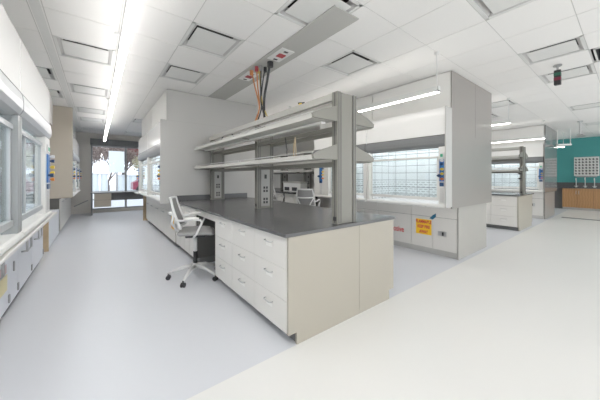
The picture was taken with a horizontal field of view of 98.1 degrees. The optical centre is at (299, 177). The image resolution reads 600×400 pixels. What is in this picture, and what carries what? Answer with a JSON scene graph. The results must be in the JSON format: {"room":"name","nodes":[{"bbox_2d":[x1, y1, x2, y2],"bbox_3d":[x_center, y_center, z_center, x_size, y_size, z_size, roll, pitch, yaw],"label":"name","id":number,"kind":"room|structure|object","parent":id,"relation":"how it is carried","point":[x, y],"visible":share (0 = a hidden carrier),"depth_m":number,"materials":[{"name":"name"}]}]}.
{"room":"science laboratory","nodes":[
{"label":"science laboratory","id":0,"kind":"room"},
{"bbox_2d":[71,132,142,213],"bbox_3d":[-2.087,-0.159,14.578,17.950,3.050,0.150,0,0,-38],"label":"wall","id":1,"kind":"structure","parent":0,"point":[83,139],"depth_m":9.82,"materials":[{"name":"paint"}]},
{"bbox_2d":[90,138,138,147],"bbox_3d":[-7.113,-1.354,10.494,2.100,0.240,0.098,0,0,-38],"label":"trim","id":2,"kind":"structure","parent":1,"relation":"attached to","point":[93,141],"depth_m":10.27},
{"bbox_2d":[91,145,142,209],"bbox_3d":[-6.970,0.006,10.733,2.580,2.480,0.090,0,0,-38],"label":"window","id":3,"kind":"structure","parent":1,"relation":"in","point":[126,206],"depth_m":10.37,"materials":[{"name":"clear glass"}]},
{"bbox_2d":[273,140,313,189],"bbox_3d":[-0.556,-0.154,10.983,0.040,3.040,7.200,0,0,-38],"label":"wall","id":4,"kind":"structure","parent":0,"point":[307,145],"depth_m":10.58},
{"bbox_2d":[0,0,599,139],"bbox_3d":[3.528,-1.699,7.303,18.114,0.030,18.280,0,0,-38],"label":"ceiling","id":5,"kind":"structure","parent":0,"point":[404,36],"depth_m":3.51,"materials":[{"name":"tile"}]},
{"bbox_2d":[35,65,57,80],"bbox_3d":[-4.273,-1.754,4.109,0.612,0.140,0.644,0,0,-38],"label":"ceiling vent","id":6,"kind":"object","parent":5,"relation":"in","point":[43,71],"visible":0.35,"depth_m":4.27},
{"bbox_2d":[50,94,52,125],"bbox_3d":[-4.352,-1.387,4.348,0.030,0.586,2.990,0,0,-38],"label":"filler panel","id":7,"kind":"object","parent":5,"relation":"attached to","point":[51,98],"visible":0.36,"depth_m":5.39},
{"bbox_2d":[28,0,81,131],"bbox_3d":[-3.636,-1.681,3.886,0.080,0.003,14.600,0,0,-38],"label":"trim","id":8,"kind":"structure","parent":5,"relation":"attached to","point":[35,5],"depth_m":3.37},
{"bbox_2d":[48,89,64,98],"bbox_3d":[-5.075,-1.754,5.137,0.612,0.140,0.644,0,0,-38],"label":"ceiling vent","id":9,"kind":"object","parent":5,"relation":"in","point":[53,92],"visible":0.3,"depth_m":5.30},
{"bbox_2d":[52,35,115,66],"bbox_3d":[-2.895,-1.754,3.530,0.612,0.140,0.644,0,0,-38],"label":"ceiling vent","id":10,"kind":"object","parent":5,"relation":"in","point":[65,47],"visible":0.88,"depth_m":3.51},
{"bbox_2d":[67,82,109,97],"bbox_3d":[-4.099,-1.754,5.072,0.612,0.140,0.644,0,0,-38],"label":"ceiling vent","id":11,"kind":"object","parent":5,"relation":"in","point":[76,88],"visible":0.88,"depth_m":5.05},
{"bbox_2d":[75,106,106,114],"bbox_3d":[-5.302,-1.754,6.614,0.612,0.140,0.644,0,0,-38],"label":"air vent","id":12,"kind":"object","parent":5,"relation":"attached to","point":[78,109],"visible":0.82,"depth_m":6.60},
{"bbox_2d":[78,116,104,122],"bbox_3d":[-6.105,-1.754,7.642,0.612,0.140,0.644,0,0,-38],"label":"ceiling vent","id":13,"kind":"object","parent":5,"relation":"in","point":[79,117],"visible":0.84,"depth_m":7.59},
{"bbox_2d":[103,0,140,140],"bbox_3d":[-2.250,-1.411,3.191,0.070,0.547,12.800,0,0,-38],"label":"pendant lamp","id":14,"kind":"object","parent":5,"relation":"hanging from","point":[131,7],"visible":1,"depth_m":2.36,"materials":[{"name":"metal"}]},
{"bbox_2d":[159,63,208,84],"bbox_3d":[-1.918,-1.754,4.293,0.612,0.140,0.644,0,0,-38],"label":"ceiling vent","id":15,"kind":"object","parent":5,"relation":"in","point":[175,72],"visible":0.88,"depth_m":4.31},
{"bbox_2d":[179,22,244,58],"bbox_3d":[-1.115,-1.754,3.265,0.612,0.140,0.644,0,0,-38],"label":"ceiling vent","id":16,"kind":"object","parent":5,"relation":"in","point":[204,39],"visible":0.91,"depth_m":3.25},
{"bbox_2d":[208,5,358,99],"bbox_3d":[-2.843,-1.677,6.908,0.360,0.011,10.810,0,0,-38],"label":"trim","id":17,"kind":"structure","parent":5,"relation":"attached to","point":[335,19],"depth_m":3.21,"materials":[{"name":"metal"}]},
{"bbox_2d":[238,71,258,80],"bbox_3d":[-0.851,-1.664,4.308,0.200,0.014,0.380,0,0,-38],"label":"outlet plate","id":18,"kind":"object","parent":17,"relation":"attached to","point":[246,76],"visible":0.77,"depth_m":4.30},
{"bbox_2d":[250,70,259,120],"bbox_3d":[-0.698,-1.246,4.010,0.090,0.840,0.195,0,0,-38],"label":"power cable","id":19,"kind":"object","parent":17,"relation":"hanging from","point":[251,71],"visible":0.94,"depth_m":4.03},
{"bbox_2d":[255,66,259,119],"bbox_3d":[-0.655,-1.247,3.994,0.081,0.839,0.226,0,0,-12],"label":"power cable","id":20,"kind":"object","parent":17,"relation":"hanging from","point":[256,67],"visible":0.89,"depth_m":3.95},
{"bbox_2d":[257,65,262,119],"bbox_3d":[-0.618,-1.246,3.969,0.055,0.837,0.235,0,0,-24],"label":"power cable","id":21,"kind":"object","parent":17,"relation":"hanging from","point":[260,66],"visible":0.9,"depth_m":3.90,"materials":[{"name":"plastic"}]},
{"bbox_2d":[263,61,272,117],"bbox_3d":[-0.471,-1.251,3.804,0.088,0.838,0.225,0,0,-38],"label":"power cable","id":22,"kind":"object","parent":17,"relation":"hanging from","point":[269,63],"visible":0.95,"depth_m":3.81,"materials":[{"name":"black plastic"}]},
{"bbox_2d":[267,47,294,61],"bbox_3d":[-0.267,-1.664,3.559,0.200,0.014,0.380,0,0,-38],"label":"outlet plate","id":23,"kind":"object","parent":17,"relation":"attached to","point":[281,54],"visible":1,"depth_m":3.53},
{"bbox_2d":[280,49,291,54],"bbox_3d":[-0.187,-1.662,3.457,0.140,0.004,0.090,0,0,-38],"label":"outlet","id":24,"kind":"object","parent":23,"relation":"attached to","point":[283,51],"depth_m":3.44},
{"bbox_2d":[275,0,362,26],"bbox_3d":[0.176,-1.754,2.619,0.612,0.140,0.644,0,0,-38],"label":"ceiling vent","id":25,"kind":"object","parent":5,"relation":"in","point":[300,12],"visible":0.8,"depth_m":2.61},
{"bbox_2d":[321,50,380,75],"bbox_3d":[0.752,-1.754,3.896,0.612,0.140,0.644,0,0,-38],"label":"ceiling vent","id":26,"kind":"object","parent":5,"relation":"in","point":[352,62],"visible":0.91,"depth_m":3.89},
{"bbox_2d":[289,51,439,111],"bbox_3d":[-0.723,-1.411,6.793,0.070,0.547,8.400,0,0,-38],"label":"pendant lamp","id":27,"kind":"object","parent":5,"relation":"hanging from","point":[436,89],"visible":0.53,"depth_m":3.85,"materials":[{"name":"metal"}]},
{"bbox_2d":[358,91,438,111],"bbox_3d":[-0.723,-1.141,6.793,0.044,0.008,8.390,0,0,-38],"label":"diffuser","id":28,"kind":"object","parent":27,"relation":"attached to","point":[427,93],"depth_m":3.91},
{"bbox_2d":[467,0,535,19],"bbox_3d":[1.944,-1.754,2.369,0.612,0.140,0.605,0,0,-38],"label":"ceiling vent","id":29,"kind":"object","parent":5,"relation":"in","point":[488,9],"visible":1,"depth_m":2.57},
{"bbox_2d":[492,97,510,125],"bbox_3d":[1.855,-1.411,8.805,0.070,0.547,8.400,0,0,-38],"label":"pendant lamp","id":30,"kind":"object","parent":5,"relation":"hanging from","point":[508,121],"visible":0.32,"depth_m":5.54,"materials":[{"name":"metal"}]},
{"bbox_2d":[492,99,516,107],"bbox_3d":[4.574,-1.754,6.052,0.612,0.140,0.644,0,0,-38],"label":"ceiling vent","id":31,"kind":"object","parent":5,"relation":"in","point":[502,103],"visible":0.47,"depth_m":6.01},
{"bbox_2d":[492,120,544,142],"bbox_3d":[4.629,-1.411,10.971,0.070,0.547,8.400,0,0,-38],"label":"pendant lamp","id":32,"kind":"object","parent":5,"relation":"hanging from","point":[543,136],"visible":0.37,"depth_m":8.06,"materials":[{"name":"metal"}]},
{"bbox_2d":[518,35,587,64],"bbox_3d":[3.394,-1.754,3.501,0.572,0.140,0.605,0,0,-38],"label":"ceiling vent","id":33,"kind":"object","parent":5,"relation":"in","point":[569,46],"visible":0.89,"depth_m":3.49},
{"bbox_2d":[553,64,561,85],"bbox_3d":[3.865,-1.533,3.905,0.100,0.298,0.100,0,0,-38],"label":"lamp","id":34,"kind":"object","parent":5,"relation":"hanging from","point":[557,73],"visible":1,"depth_m":3.88,"materials":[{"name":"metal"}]},
{"bbox_2d":[539,63,595,83],"bbox_3d":[4.387,-1.754,4.277,0.612,0.140,0.605,0,0,-38],"label":"ceiling vent","id":35,"kind":"object","parent":5,"relation":"in","point":[580,71],"visible":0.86,"depth_m":4.26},
{"bbox_2d":[568,102,599,110],"bbox_3d":[6.831,-1.754,6.184,0.612,0.140,0.605,0,0,-38],"label":"ceiling vent","id":36,"kind":"object","parent":5,"relation":"in","point":[597,104],"visible":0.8,"depth_m":6.20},
{"bbox_2d":[593,47,599,60],"bbox_3d":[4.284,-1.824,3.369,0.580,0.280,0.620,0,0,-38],"label":"exit sign","id":37,"kind":"object","parent":5,"relation":"attached to","point":[596,51],"depth_m":3.60,"materials":[{"name":"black plastic"}]},
{"bbox_2d":[0,208,599,399],"bbox_3d":[3.405,1.410,7.542,17.950,0.112,17.700,0,0,-38],"label":"floor","id":38,"kind":"structure","parent":0,"point":[519,318],"depth_m":2.32,"materials":[{"name":"white plastic"}]},
{"bbox_2d":[0,258,10,318],"bbox_3d":[-2.787,0.942,2.068,0.610,0.849,0.846,0,0,-38],"label":"base cabinet","id":39,"kind":"object","parent":38,"relation":"on","point":[5,299],"visible":0.42,"depth_m":2.44,"materials":[{"name":"laminate"}]},
{"bbox_2d":[0,264,6,297],"bbox_3d":[-2.662,0.951,2.311,0.003,0.250,0.440,0,0,-38],"label":"notice","id":40,"kind":"object","parent":39,"relation":"attached to","point":[3,283],"visible":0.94,"depth_m":2.39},
{"bbox_2d":[0,212,56,264],"bbox_3d":[-2.769,0.501,1.873,1.180,0.027,3.640,0,0,-38],"label":"countertop","id":41,"kind":"structure","parent":39,"relation":"on","point":[12,250],"depth_m":2.01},
{"bbox_2d":[0,3,23,255],"bbox_3d":[-2.056,-0.592,1.110,0.984,2.156,1.576,0,0,-38],"label":"fume hood","id":42,"kind":"object","parent":41,"relation":"on","point":[11,98],"visible":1,"depth_m":1.91,"materials":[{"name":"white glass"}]},
{"bbox_2d":[19,39,54,236],"bbox_3d":[-3.026,-0.592,2.382,1.020,2.156,1.596,0,0,-38],"label":"fume hood","id":43,"kind":"object","parent":41,"relation":"on","point":[35,128],"visible":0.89,"depth_m":2.76,"materials":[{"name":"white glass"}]},
{"bbox_2d":[1,250,18,317],"bbox_3d":[-3.182,0.942,2.534,0.562,0.849,0.366,0,0,-38],"label":"base cabinet","id":44,"kind":"object","parent":38,"relation":"on","point":[13,259],"visible":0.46,"depth_m":2.69,"materials":[{"name":"laminate"}]},
{"bbox_2d":[11,236,32,302],"bbox_3d":[-3.507,0.942,2.990,0.610,0.849,0.746,0,0,-38],"label":"base cabinet","id":45,"kind":"object","parent":38,"relation":"on","point":[25,267],"visible":0.34,"depth_m":3.06,"materials":[{"name":"laminate"}]},
{"bbox_2d":[26,227,43,280],"bbox_3d":[-4.024,0.942,3.652,0.610,0.849,0.926,0,0,-38],"label":"base cabinet","id":46,"kind":"object","parent":38,"relation":"on","point":[37,251],"visible":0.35,"depth_m":3.72,"materials":[{"name":"laminate"}]},
{"bbox_2d":[43,209,58,251],"bbox_3d":[-5.369,1.051,5.253,0.600,0.630,1.650,0,0,-38],"label":"base cabinet","id":47,"kind":"object","parent":38,"relation":"on","point":[51,228],"visible":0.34,"depth_m":4.99,"materials":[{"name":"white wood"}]},
{"bbox_2d":[50,198,64,230],"bbox_3d":[-6.128,0.936,6.328,0.587,0.860,0.794,0,0,-38],"label":"base cabinet","id":48,"kind":"object","parent":38,"relation":"on","point":[55,203],"visible":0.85,"depth_m":6.17,"materials":[{"name":"white laminate"}]},
{"bbox_2d":[64,198,66,224],"bbox_3d":[-6.620,0.936,6.959,0.587,0.860,0.794,0,0,-38],"label":"base cabinet","id":49,"kind":"object","parent":38,"relation":"on","point":[65,199],"visible":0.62,"depth_m":7.16,"materials":[{"name":"white laminate"}]},
{"bbox_2d":[73,135,78,195],"bbox_3d":[-6.388,-0.592,6.689,1.020,2.156,1.710,0,0,-38],"label":"fume hood","id":50,"kind":"object","parent":49,"relation":"on","point":[75,168],"visible":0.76,"depth_m":7.49,"materials":[{"name":"white metal"}]},
{"bbox_2d":[49,105,72,198],"bbox_3d":[-5.953,-0.591,5.936,1.160,2.174,0.025,0,0,-38],"label":"end panel","id":51,"kind":"object","parent":50,"relation":"attached to","point":[61,140],"visible":0.36,"depth_m":6.17,"materials":[{"name":"laminate"}]},
{"bbox_2d":[69,198,70,216],"bbox_3d":[-7.605,0.936,8.220,0.587,0.860,0.794,0,0,-38],"label":"base cabinet","id":52,"kind":"object","parent":38,"relation":"on","point":[69,198],"visible":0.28,"depth_m":8.21,"materials":[{"name":"white laminate"}]},
{"bbox_2d":[73,123,81,191],"bbox_3d":[-7.414,-0.592,8.002,1.020,2.156,1.596,0,0,-38],"label":"fume hood","id":53,"kind":"object","parent":52,"relation":"on","point":[74,128],"visible":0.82,"depth_m":8.76,"materials":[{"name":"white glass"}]},
{"bbox_2d":[90,191,142,215],"bbox_3d":[-6.671,0.961,10.269,2.480,0.810,0.700,0,0,-38],"label":"desk","id":54,"kind":"object","parent":38,"relation":"on","point":[101,199],"visible":0.76,"depth_m":9.59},
{"bbox_2d":[143,196,146,220],"bbox_3d":[-4.731,0.936,8.377,0.550,0.860,0.030,0,0,-38],"label":"end panel","id":55,"kind":"object","parent":38,"relation":"on","point":[144,197],"visible":0.21,"depth_m":8.22,"materials":[{"name":"brown wood"}]},
{"bbox_2d":[146,197,152,224],"bbox_3d":[-4.268,0.931,7.819,0.587,0.870,0.736,0,0,-38],"label":"base cabinet","id":56,"kind":"object","parent":38,"relation":"on","point":[147,198],"visible":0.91,"depth_m":7.65,"materials":[{"name":"white laminate"}]},
{"bbox_2d":[150,198,157,228],"bbox_3d":[-3.813,0.931,7.236,0.587,0.870,0.736,0,0,-38],"label":"base cabinet","id":57,"kind":"object","parent":38,"relation":"on","point":[152,202],"visible":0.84,"depth_m":7.06,"materials":[{"name":"white laminate"}]},
{"bbox_2d":[136,109,150,196],"bbox_3d":[-3.836,-0.592,7.205,1.020,2.156,1.716,0,0,-38],"label":"fume hood","id":58,"kind":"object","parent":57,"relation":"on","point":[142,176],"visible":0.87,"depth_m":7.21,"materials":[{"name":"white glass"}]},
{"bbox_2d":[155,200,162,232],"bbox_3d":[-3.358,0.931,6.652,0.587,0.870,0.736,0,0,-38],"label":"base cabinet","id":59,"kind":"object","parent":38,"relation":"on","point":[157,204],"visible":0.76,"depth_m":6.48,"materials":[{"name":"white laminate"}]},
{"bbox_2d":[160,203,169,238],"bbox_3d":[-2.902,0.931,6.069,0.587,0.870,0.736,0,0,-38],"label":"base cabinet","id":60,"kind":"object","parent":38,"relation":"on","point":[163,207],"visible":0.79,"depth_m":5.89,"materials":[{"name":"white laminate"}]},
{"bbox_2d":[147,90,165,201],"bbox_3d":[-2.777,-0.592,5.849,1.020,2.156,1.696,0,0,-38],"label":"fume hood","id":61,"kind":"object","parent":60,"relation":"on","point":[158,111],"visible":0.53,"depth_m":5.80,"materials":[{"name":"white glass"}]},
{"bbox_2d":[160,89,256,203],"bbox_3d":[-1.817,-0.587,5.480,2.020,2.166,0.021,0,0,-38],"label":"wall","id":62,"kind":"structure","parent":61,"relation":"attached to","point":[191,119],"depth_m":5.23,"materials":[{"name":"paint"}]},
{"bbox_2d":[167,203,179,246],"bbox_3d":[-2.447,0.931,5.486,0.587,0.870,0.736,0,0,-38],"label":"base cabinet","id":63,"kind":"object","parent":38,"relation":"on","point":[171,233],"visible":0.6,"depth_m":5.34,"materials":[{"name":"white laminate"}]},
{"bbox_2d":[176,204,188,254],"bbox_3d":[-1.994,0.924,4.926,0.587,0.883,0.616,0,0,-38],"label":"base cabinet","id":64,"kind":"object","parent":38,"relation":"on","point":[180,240],"visible":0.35,"depth_m":4.69,"materials":[{"name":"white laminate"}]},
{"bbox_2d":[166,196,217,287],"bbox_3d":[-1.456,0.812,3.546,0.687,1.104,0.721,0,0,-16],"label":"office chair","id":65,"kind":"object","parent":38,"relation":"on","point":[194,232],"visible":0.96,"depth_m":3.48,"materials":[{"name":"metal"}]},
{"bbox_2d":[185,206,214,261],"bbox_3d":[-1.612,0.924,4.437,0.587,0.883,0.616,0,0,-38],"label":"base cabinet","id":66,"kind":"object","parent":38,"relation":"on","point":[205,245],"visible":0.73,"depth_m":4.16,"materials":[{"name":"white laminate"}]},
{"bbox_2d":[196,209,214,220],"bbox_3d":[-1.129,0.924,3.876,0.570,0.883,0.854,0,0,-38],"label":"panel","id":67,"kind":"object","parent":38,"relation":"on","point":[204,214],"visible":0.14,"depth_m":3.61,"materials":[{"name":"white laminate"}]},
{"bbox_2d":[215,216,239,295],"bbox_3d":[-0.708,0.924,3.320,0.637,0.883,0.531,0,0,-38],"label":"base cabinet","id":68,"kind":"object","parent":38,"relation":"on","point":[223,227],"visible":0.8,"depth_m":3.13,"materials":[{"name":"white laminate"}]},
{"bbox_2d":[232,221,262,314],"bbox_3d":[-0.379,0.924,2.898,0.637,0.883,0.531,0,0,-38],"label":"base cabinet","id":69,"kind":"object","parent":38,"relation":"on","point":[243,236],"visible":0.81,"depth_m":2.69,"materials":[{"name":"white laminate"}]},
{"bbox_2d":[255,228,294,340],"bbox_3d":[-0.050,0.924,2.476,0.637,0.883,0.531,0,0,-38],"label":"base cabinet","id":70,"kind":"object","parent":38,"relation":"on","point":[270,249],"visible":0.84,"depth_m":2.26,"materials":[{"name":"white laminate"}]},
{"bbox_2d":[178,197,394,237],"bbox_3d":[-0.658,0.467,3.992,1.534,0.029,3.737,0,0,-38],"label":"countertop","id":71,"kind":"structure","parent":70,"relation":"on","point":[284,219],"depth_m":3.07,"materials":[{"name":"stone"}]},
{"bbox_2d":[177,193,246,200],"bbox_3d":[-1.802,0.404,5.458,1.514,0.096,0.017,0,0,-38],"label":"backsplash","id":72,"kind":"structure","parent":71,"relation":"on","point":[232,195],"depth_m":5.32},
{"bbox_2d":[194,91,373,223],"bbox_3d":[-0.641,-0.188,3.983,0.880,1.276,3.602,0,0,-38],"label":"shelving rack","id":73,"kind":"object","parent":71,"relation":"on","point":[343,156],"visible":0.98,"depth_m":2.82,"materials":[{"name":"grey metal"}]},
{"bbox_2d":[285,137,296,156],"bbox_3d":[-0.104,-0.329,2.945,0.033,0.262,0.203,0,0,-38],"label":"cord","id":74,"kind":"object","parent":73,"relation":"on","point":[294,144],"visible":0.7,"depth_m":2.89,"materials":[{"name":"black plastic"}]},
{"bbox_2d":[285,193,316,205],"bbox_3d":[0.005,0.924,7.806,0.587,0.883,0.896,0,0,-38],"label":"base cabinet","id":75,"kind":"object","parent":38,"relation":"on","point":[291,198],"visible":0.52,"depth_m":7.72,"materials":[{"name":"white laminate"}]},
{"bbox_2d":[296,189,319,205],"bbox_3d":[0.182,0.812,6.148,0.721,1.104,0.687,0,0,17],"label":"office chair","id":76,"kind":"object","parent":38,"relation":"on","point":[303,196],"visible":0.48,"depth_m":5.91,"materials":[{"name":"white plastic"}]},
{"bbox_2d":[317,197,328,207],"bbox_3d":[0.006,0.924,9.012,0.700,0.884,4.200,0,0,-38],"label":"base cabinet","id":77,"kind":"object","parent":38,"relation":"on","point":[324,202],"visible":0.02,"depth_m":7.58,"materials":[{"name":"white laminate"}]},
{"bbox_2d":[274,188,313,193],"bbox_3d":[-0.254,0.466,8.841,1.520,0.028,4.350,0,0,-38],"label":"countertop","id":78,"kind":"structure","parent":77,"relation":"on","point":[278,190],"depth_m":8.24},
{"bbox_2d":[273,150,313,189],"bbox_3d":[-0.168,-0.188,8.748,0.880,1.276,4.002,0,0,-38],"label":"shelving rack","id":79,"kind":"object","parent":78,"relation":"on","point":[307,173],"visible":0.22,"depth_m":8.35,"materials":[{"name":"grey metal"}]},
{"bbox_2d":[283,181,307,191],"bbox_3d":[-0.160,0.295,8.184,0.280,0.310,0.940,0,0,-38],"label":"instrument","id":80,"kind":"object","parent":78,"relation":"on","point":[291,186],"visible":0.87,"depth_m":8.02,"materials":[{"name":"white plastic"}]},
{"bbox_2d":[283,181,307,183],"bbox_3d":[-0.160,0.164,8.184,0.280,0.048,0.940,0,0,-38],"label":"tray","id":81,"kind":"object","parent":80,"relation":"on","point":[286,182],"depth_m":8.02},
{"bbox_2d":[329,198,331,207],"bbox_3d":[1.187,0.926,6.565,0.550,0.880,0.726,0,0,-38],"label":"base cabinet","id":82,"kind":"object","parent":38,"relation":"on","point":[330,199],"visible":0.12,"depth_m":6.64,"materials":[{"name":"white laminate"}]},
{"bbox_2d":[314,95,372,200],"bbox_3d":[1.183,-0.592,6.042,1.020,2.156,1.566,0,0,-38],"label":"fume hood","id":83,"kind":"object","parent":82,"relation":"on","point":[322,177],"visible":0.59,"depth_m":6.04,"materials":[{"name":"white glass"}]},
{"bbox_2d":[287,220,392,343],"bbox_3d":[0.482,0.924,2.533,1.470,0.883,0.022,0,0,-38],"label":"island end panel","id":84,"kind":"object","parent":38,"relation":"on","point":[334,276],"visible":0.9,"depth_m":2.40,"materials":[{"name":"laminate"}]},
{"bbox_2d":[356,201,377,213],"bbox_3d":[1.636,0.926,5.990,0.550,0.880,0.726,0,0,-38],"label":"base cabinet","id":85,"kind":"object","parent":38,"relation":"on","point":[361,206],"visible":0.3,"depth_m":5.75,"materials":[{"name":"white laminate"}]},
{"bbox_2d":[377,202,411,248],"bbox_3d":[2.094,0.926,5.402,0.550,0.880,0.756,0,0,-38],"label":"base cabinet","id":86,"kind":"object","parent":38,"relation":"on","point":[402,213],"visible":0.57,"depth_m":5.11,"materials":[{"name":"laminate"}]},
{"bbox_2d":[412,206,456,258],"bbox_3d":[2.560,0.926,4.782,0.579,0.880,0.786,0,0,-38],"label":"base cabinet","id":87,"kind":"object","parent":38,"relation":"on","point":[445,220],"depth_m":4.55,"materials":[{"name":"laminate"}]},
{"bbox_2d":[366,71,450,207],"bbox_3d":[2.124,-0.592,4.836,1.020,2.156,1.466,0,0,-38],"label":"fume hood","id":88,"kind":"object","parent":87,"relation":"on","point":[406,141],"visible":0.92,"depth_m":4.75,"materials":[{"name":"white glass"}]},
{"bbox_2d":[445,71,491,208],"bbox_3d":[3.015,-0.587,4.580,2.050,2.166,0.021,0,0,-38],"label":"end panel","id":89,"kind":"object","parent":88,"relation":"attached to","point":[468,120],"visible":1,"depth_m":4.45,"materials":[{"name":"metal"}]},
{"bbox_2d":[416,218,431,235],"bbox_3d":[2.253,0.901,4.746,0.005,0.275,0.286,0,0,-38],"label":"sign","id":90,"kind":"object","parent":87,"relation":"attached to","point":[423,226],"visible":1,"depth_m":4.73,"materials":[{"name":"yellow"}]},
{"bbox_2d":[457,203,485,259],"bbox_3d":[3.127,0.932,4.704,1.320,0.868,0.022,0,0,-38],"label":"end panel","id":91,"kind":"object","parent":38,"relation":"on","point":[471,220],"visible":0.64,"depth_m":4.60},
{"bbox_2d":[486,202,491,227],"bbox_3d":[5.179,0.924,7.392,0.637,0.883,0.556,0,0,-38],"label":"base cabinet","id":92,"kind":"object","parent":38,"relation":"on","point":[488,205],"visible":0.25,"depth_m":7.04,"materials":[{"name":"white laminate"}]},
{"bbox_2d":[491,195,517,230],"bbox_3d":[5.524,0.924,6.951,0.637,0.883,0.556,0,0,-38],"label":"base cabinet","id":93,"kind":"object","parent":38,"relation":"on","point":[503,208],"visible":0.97,"depth_m":6.77,"materials":[{"name":"white laminate"}]},
{"bbox_2d":[517,195,531,230],"bbox_3d":[6.047,0.924,6.985,1.440,0.883,0.022,0,0,-38],"label":"end panel","id":94,"kind":"object","parent":38,"relation":"on","point":[524,203],"visible":0.92,"depth_m":6.89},
{"bbox_2d":[513,191,543,218],"bbox_3d":[7.908,0.926,8.957,0.550,0.880,0.786,0,0,-38],"label":"base cabinet","id":95,"kind":"object","parent":38,"relation":"on","point":[537,197],"visible":0.41,"depth_m":8.59,"materials":[{"name":"white laminate"}]},
{"bbox_2d":[492,125,543,191],"bbox_3d":[7.596,-0.592,9.202,1.020,2.156,1.636,0,0,-38],"label":"fume hood","id":96,"kind":"object","parent":95,"relation":"on","point":[534,149],"visible":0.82,"depth_m":9.02,"materials":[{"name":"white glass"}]},
{"bbox_2d":[544,125,556,192],"bbox_3d":[8.577,-0.587,8.896,2.130,2.166,0.021,0,0,-38],"label":"end panel","id":97,"kind":"object","parent":96,"relation":"attached to","point":[550,148],"visible":1,"depth_m":8.80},
{"bbox_2d":[544,191,554,218],"bbox_3d":[8.592,0.932,8.958,1.630,0.868,0.030,0,0,-38],"label":"end panel","id":98,"kind":"object","parent":38,"relation":"on","point":[549,197],"visible":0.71,"depth_m":8.87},
{"bbox_2d":[555,188,562,207],"bbox_3d":[11.279,0.918,11.659,0.030,0.895,0.700,0,0,-38],"label":"panel","id":99,"kind":"object","parent":38,"relation":"on","point":[558,194],"visible":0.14,"depth_m":11.48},
{"bbox_2d":[562,188,593,210],"bbox_3d":[11.718,0.918,10.961,0.537,0.895,0.896,0,0,-38],"label":"base cabinet","id":100,"kind":"object","parent":38,"relation":"on","point":[572,198],"visible":0.98,"depth_m":10.83,"materials":[{"name":"brown wood"}]},
{"bbox_2d":[594,189,599,210],"bbox_3d":[12.272,0.918,10.252,0.537,0.895,0.896,0,0,-38],"label":"base cabinet","id":101,"kind":"object","parent":38,"relation":"on","point":[596,191],"visible":0.97,"depth_m":10.41,"materials":[{"name":"brown wood"}]},
{"bbox_3d":[5.337,0.925,8.416,0.770,0.883,3.100,0,0,-38],"label":"base cabinet","id":102,"kind":"object","parent":38,"relation":"on","visible":0},
{"bbox_2d":[492,192,533,196],"bbox_3d":[5.072,0.467,8.234,1.530,0.029,3.260,0,0,-38],"label":"countertop","id":103,"kind":"structure","parent":102,"relation":"on","point":[493,193],"depth_m":6.98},
{"bbox_2d":[492,146,527,193],"bbox_3d":[5.104,-0.188,8.169,0.880,1.276,3.002,0,0,-38],"label":"shelving rack","id":104,"kind":"object","parent":103,"relation":"on","point":[522,156],"visible":0.34,"depth_m":7.03,"materials":[{"name":"grey metal"}]},
{"bbox_2d":[557,136,599,187],"bbox_3d":[10.519,-0.159,13.095,0.100,3.050,17.700,0,0,-38],"label":"wall","id":105,"kind":"structure","parent":0,"point":[587,146],"depth_m":11.29,"materials":[{"name":"teal paint"}]},
{"bbox_2d":[557,182,599,187],"bbox_3d":[12.620,0.325,10.295,0.025,0.198,4.500,0,0,-38],"label":"backsplash","id":106,"kind":"structure","parent":105,"relation":"attached to","point":[559,184],"depth_m":11.23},
{"bbox_2d":[574,156,598,176],"bbox_3d":[12.037,-0.429,10.944,0.145,0.850,0.720,0,0,-38],"label":"pegboard","id":107,"kind":"object","parent":105,"relation":"attached to","point":[583,166],"visible":1,"depth_m":10.95,"materials":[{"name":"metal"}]},
{"label":"outside","id":108,"kind":"structure","parent":0,"visible":0},
{"bbox_2d":[99,185,115,190],"bbox_3d":[-13.249,1.916,45.413,85.000,0.100,62.100,0,0,-38],"label":"ground","id":109,"kind":"structure","parent":108,"point":[112,187],"depth_m":45.15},
{"bbox_2d":[93,173,109,190],"bbox_3d":[-17.374,0.766,22.225,1.760,2.200,2.480,0,0,-38],"label":"storage container","id":110,"kind":"object","parent":109,"relation":"on","point":[104,176],"visible":0.42,"depth_m":21.52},
{"bbox_2d":[93,146,109,164],"bbox_3d":[-19.654,-0.676,23.552,4.198,5.094,3.869,0,0,-24],"label":"bare tree","id":111,"kind":"object","parent":109,"relation":"on","point":[97,151],"visible":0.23,"depth_m":24.14,"materials":[{"name":"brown plant"}]},
{"bbox_2d":[109,151,123,190],"bbox_3d":[-11.580,0.116,16.428,0.800,3.500,0.150,0,0,-38],"label":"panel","id":112,"kind":"object","parent":109,"relation":"on","point":[116,158],"visible":0.82,"depth_m":16.40,"materials":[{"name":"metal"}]},
{"bbox_2d":[95,147,138,190],"bbox_3d":[-19.654,-0.939,27.702,4.878,5.615,4.036,0,0,-38],"label":"bare tree","id":113,"kind":"object","parent":109,"relation":"on","point":[130,154],"visible":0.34,"depth_m":27.49,"materials":[{"name":"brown plant"}]},
{"bbox_2d":[93,194,142,207],"bbox_3d":[-3.709,1.531,24.253,36.000,0.670,9.600,0,0,-38],"label":"snow bank","id":114,"kind":"object","parent":109,"relation":"on","point":[133,202],"depth_m":14.30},
{"bbox_2d":[131,179,138,189],"bbox_3d":[-11.039,0.561,19.787,2.947,1.350,1.620,0,0,-38],"label":"parked car","id":115,"kind":"object","parent":114,"relation":"on","point":[134,185],"visible":0.18,"depth_m":18.40,"materials":[{"name":"red paint"}]},
{"bbox_2d":[118,175,136,190],"bbox_3d":[-14.619,0.831,24.375,4.050,2.070,2.480,0,0,-38],"label":"storage container","id":116,"kind":"object","parent":109,"relation":"on","point":[121,178],"visible":0.16,"depth_m":22.52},
{"bbox_2d":[130,156,138,171],"bbox_3d":[-16.262,-0.387,28.877,4.331,4.506,4.198,0,0,-34],"label":"bare tree","id":117,"kind":"object","parent":109,"relation":"on","point":[135,159],"visible":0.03,"depth_m":27.88,"materials":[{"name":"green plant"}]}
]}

